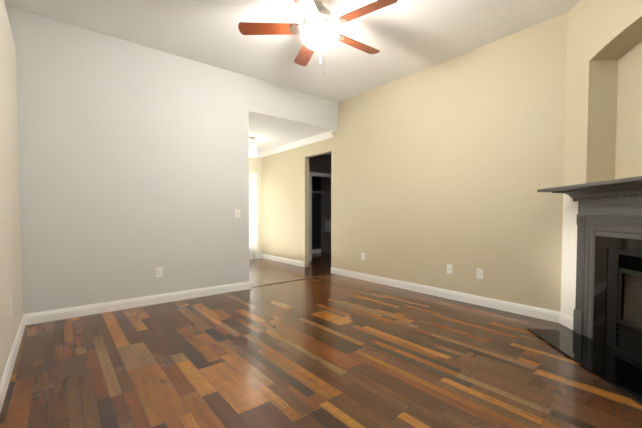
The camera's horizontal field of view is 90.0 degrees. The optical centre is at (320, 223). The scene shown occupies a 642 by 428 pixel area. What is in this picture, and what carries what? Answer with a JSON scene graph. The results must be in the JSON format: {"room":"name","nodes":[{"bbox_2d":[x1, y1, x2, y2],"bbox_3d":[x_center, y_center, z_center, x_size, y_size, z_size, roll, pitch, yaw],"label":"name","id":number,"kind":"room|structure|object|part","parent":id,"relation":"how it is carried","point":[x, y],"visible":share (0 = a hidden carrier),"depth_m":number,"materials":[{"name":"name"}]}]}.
{"room":"living room","nodes":[
{"label":"living room","id":0,"kind":"room"},
{"bbox_2d":[0,0,22,380],"bbox_3d":[-1.456,-0.459,1.044,0.370,2.980,4.770,-1,2,-39],"label":"wall","id":1,"kind":"structure","parent":0,"point":[11,283],"depth_m":2.34,"materials":[{"name":"beige paint"}]},
{"bbox_2d":[10,297,12,314],"bbox_3d":[-2.213,0.593,2.299,0.007,0.115,0.070,-1,2,-39],"label":"outlet","id":2,"kind":"object","parent":1,"relation":"attached to","point":[11,299],"visible":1,"depth_m":2.28,"materials":[{"name":"white plastic"}]},
{"bbox_2d":[0,314,25,412],"bbox_3d":[-1.342,0.971,1.252,0.014,0.108,4.660,-1,2,-39],"label":"baseboard","id":3,"kind":"structure","parent":1,"relation":"attached to","point":[6,377],"depth_m":2.12,"materials":[{"name":"white wood"}]},
{"bbox_2d":[5,5,337,313],"bbox_3d":[-1.402,-0.548,4.242,4.510,2.960,0.110,-1,2,-39],"label":"wall","id":4,"kind":"structure","parent":0,"point":[133,166],"depth_m":3.56,"materials":[{"name":"white paint"}]},
{"bbox_2d":[24,281,249,324],"bbox_3d":[-1.912,0.893,3.788,2.350,0.108,0.014,-1,2,-39],"label":"baseboard","id":5,"kind":"structure","parent":4,"relation":"attached to","point":[60,314],"depth_m":3.58,"materials":[{"name":"white wood"}]},
{"bbox_2d":[156,267,162,276],"bbox_3d":[-1.905,0.577,3.788,0.070,0.115,0.007,-1,2,-39],"label":"outlet","id":6,"kind":"object","parent":4,"relation":"attached to","point":[159,271],"visible":1,"depth_m":3.79,"materials":[{"name":"white plastic"}]},
{"bbox_2d":[235,209,239,217],"bbox_3d":[-1.138,-0.132,4.390,0.070,0.115,0.016,-1,2,-39],"label":"switch plate","id":7,"kind":"object","parent":4,"relation":"attached to","point":[237,213],"visible":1,"depth_m":4.39,"materials":[{"name":"white plastic"}]},
{"bbox_2d":[249,157,261,258],"bbox_3d":[-1.829,-0.459,7.362,1.000,2.590,0.110,-1,2,-39],"label":"wall","id":8,"kind":"structure","parent":0,"point":[258,165],"depth_m":7.58,"materials":[{"name":"beige paint"}]},
{"bbox_2d":[249,173,257,258],"bbox_3d":[-1.879,-0.161,7.282,0.950,2.000,0.115,-1,2,-39],"label":"window blinds","id":9,"kind":"object","parent":8,"relation":"attached to","point":[253,180],"visible":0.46,"depth_m":7.52,"materials":[{"name":"white"}]},
{"bbox_2d":[249,114,327,151],"bbox_3d":[-1.714,-1.655,5.757,2.810,0.100,2.680,-1,2,-39],"label":"ceiling","id":10,"kind":"structure","parent":0,"point":[268,133],"depth_m":5.66,"materials":[{"name":"white paint"}]},
{"bbox_2d":[249,137,257,156],"bbox_3d":[-1.290,-1.444,6.059,0.204,0.339,0.204,-1,2,-39],"label":"pendant light","id":11,"kind":"object","parent":10,"relation":"hanging from","point":[252,151],"visible":0.98,"depth_m":6.02,"materials":[{"name":"silver metal"}]},
{"bbox_3d":[-1.290,-1.387,6.061,0.204,0.225,0.204,-1,2,-39],"label":"shade glass","id":12,"kind":"part","parent":11,"relation":"part of","materials":[{"name":"white glass"}]},
{"bbox_2d":[4,0,579,102],"bbox_3d":[0.110,-2.020,2.351,4.510,0.100,4.880,-1,2,-39],"label":"ceiling","id":13,"kind":"structure","parent":0,"point":[406,37],"depth_m":3.35,"materials":[{"name":"white paint"}]},
{"bbox_2d":[238,0,397,74],"bbox_3d":[0.031,-1.612,2.843,1.323,0.744,1.361,-1,2,-39],"label":"ceiling fan","id":14,"kind":"object","parent":13,"relation":"hanging from","point":[319,32],"visible":1,"depth_m":2.75,"materials":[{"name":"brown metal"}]},
{"bbox_3d":[-0.459,-1.704,2.815,0.525,0.006,0.144,0,-9,0],"label":"blade","id":15,"kind":"part","parent":14,"relation":"part of","materials":[{"name":"brown wood"}]},
{"bbox_3d":[-0.153,-1.718,3.242,0.144,0.006,0.525,11,-2,-18],"label":"blade","id":16,"kind":"part","parent":14,"relation":"part of","materials":[{"name":"brown wood"}]},
{"bbox_3d":[-0.147,-1.691,2.391,0.144,0.006,0.525,-11,-2,18],"label":"blade","id":17,"kind":"part","parent":14,"relation":"part of","materials":[{"name":"brown wood"}]},
{"bbox_3d":[-0.012,-1.601,2.821,0.332,0.109,0.332,-1,2,-39],"label":"lamp shade","id":18,"kind":"part","parent":14,"relation":"part of","materials":[{"name":"white glass"}]},
{"label":"blade","id":19,"kind":"part","parent":14,"relation":"part of","materials":[{"name":"brown wood"}]},
{"label":"blade","id":20,"kind":"part","parent":14,"relation":"part of","materials":[{"name":"brown wood"}]},
{"bbox_2d":[309,154,330,260],"bbox_3d":[0.055,-0.439,7.520,0.915,2.540,0.116,-1,2,-39],"label":"wall","id":21,"kind":"structure","parent":0,"point":[320,166],"depth_m":7.56,"materials":[{"name":"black paint"}]},
{"bbox_3d":[0.056,-0.169,7.528,0.915,2.000,0.116,-1,2,-39],"label":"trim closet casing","id":22,"kind":"part","parent":21,"relation":"part of","materials":[{"name":"white wood"}]},
{"bbox_2d":[0,253,641,427],"bbox_3d":[0.008,0.951,4.532,7.000,0.065,8.500,-1,2,-39],"label":"floor","id":23,"kind":"structure","parent":0,"point":[334,351],"depth_m":2.23,"materials":[{"name":"brown wood"}]},
{"bbox_2d":[527,176,641,405],"bbox_3d":[2.245,0.355,2.087,0.877,1.288,1.840,0,2,6],"label":"fireplace","id":24,"kind":"object","parent":23,"relation":"on","point":[602,339],"visible":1,"depth_m":2.45,"materials":[{"name":"black stone"}]},
{"bbox_2d":[537,176,641,191],"bbox_3d":[2.081,-0.276,2.084,0.288,0.026,1.840,0,2,6],"label":"mantel shelf","id":25,"kind":"object","parent":24,"relation":"attached to","point":[631,182],"depth_m":2.35,"materials":[{"name":"grey wood"}]},
{"bbox_3d":[2.155,-0.218,2.078,0.139,0.090,1.656,0,2,6],"label":"mantel moulding","id":26,"kind":"part","parent":24,"relation":"part of","materials":[{"name":"grey wood"}]},
{"bbox_3d":[2.225,0.554,2.095,0.003,0.356,0.608,0,2,6],"label":"glass","id":27,"kind":"part","parent":24,"relation":"part of","materials":[{"name":"brown glass"}]},
{"bbox_2d":[321,177,330,253],"bbox_3d":[0.832,-0.446,7.753,0.110,2.540,2.700,-1,2,-39],"label":"wall","id":28,"kind":"structure","parent":0,"point":[325,215],"depth_m":8.54,"materials":[{"name":"grey paint"}]},
{"bbox_2d":[325,220,330,231],"bbox_3d":[0.199,0.063,8.440,0.015,0.320,0.300,-1,2,-39],"label":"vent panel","id":29,"kind":"object","parent":28,"relation":"attached to","point":[327,225],"visible":0.71,"depth_m":8.45,"materials":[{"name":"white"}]},
{"bbox_2d":[262,13,566,311],"bbox_3d":[0.467,-0.585,5.431,0.110,2.960,6.000,-1,2,-39],"label":"wall","id":30,"kind":"structure","parent":0,"point":[456,162],"depth_m":3.94,"materials":[{"name":"beige paint"}]},
{"bbox_2d":[262,254,304,266],"bbox_3d":[-0.868,0.794,7.005,0.014,0.108,1.720,-1,2,-39],"label":"baseboard","id":31,"kind":"structure","parent":30,"relation":"attached to","point":[285,260],"depth_m":6.89,"materials":[{"name":"white wood"}]},
{"bbox_2d":[260,131,333,156],"bbox_3d":[-0.629,-1.583,6.577,0.095,0.095,2.570,-1,2,-39],"label":"crown molding","id":32,"kind":"structure","parent":30,"relation":"attached to","point":[311,139],"depth_m":6.32,"materials":[{"name":"white"}]},
{"bbox_2d":[312,249,320,253],"bbox_3d":[-0.633,0.757,8.196,1.640,0.108,0.014,-1,2,-39],"label":"baseboard","id":33,"kind":"structure","parent":30,"relation":"attached to","point":[316,250],"depth_m":8.61,"materials":[{"name":"white wood"}]},
{"bbox_2d":[331,267,559,322],"bbox_3d":[1.252,0.873,4.421,0.014,0.108,3.386,-1,2,-39],"label":"baseboard","id":34,"kind":"structure","parent":30,"relation":"attached to","point":[534,312],"depth_m":3.87,"materials":[{"name":"white wood"}]},
{"bbox_2d":[447,264,451,273],"bbox_3d":[1.595,0.567,3.991,0.016,0.115,0.070,-1,2,-39],"label":"outlet","id":35,"kind":"object","parent":30,"relation":"attached to","point":[449,268],"visible":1,"depth_m":3.99,"materials":[{"name":"white plastic"}]},
{"bbox_2d":[476,268,482,278],"bbox_3d":[1.833,0.582,3.708,0.007,0.115,0.070,-1,2,-39],"label":"electrical outlet plate","id":36,"kind":"object","parent":30,"relation":"attached to","point":[479,274],"visible":1,"depth_m":3.71,"materials":[{"name":"white plastic"}]},
{"bbox_2d":[560,0,641,317],"bbox_3d":[2.535,-0.480,2.032,0.620,2.960,2.040,0,2,6],"label":"wall","id":37,"kind":"structure","parent":0,"point":[603,120],"depth_m":2.75,"materials":[{"name":"beige paint"}]},
{"bbox_2d":[559,312,572,329],"bbox_3d":[2.307,0.917,2.995,0.014,0.108,0.268,0,2,6],"label":"baseboard","id":38,"kind":"structure","parent":37,"relation":"attached to","point":[565,320],"depth_m":3.01,"materials":[{"name":"white wood"}]}
]}

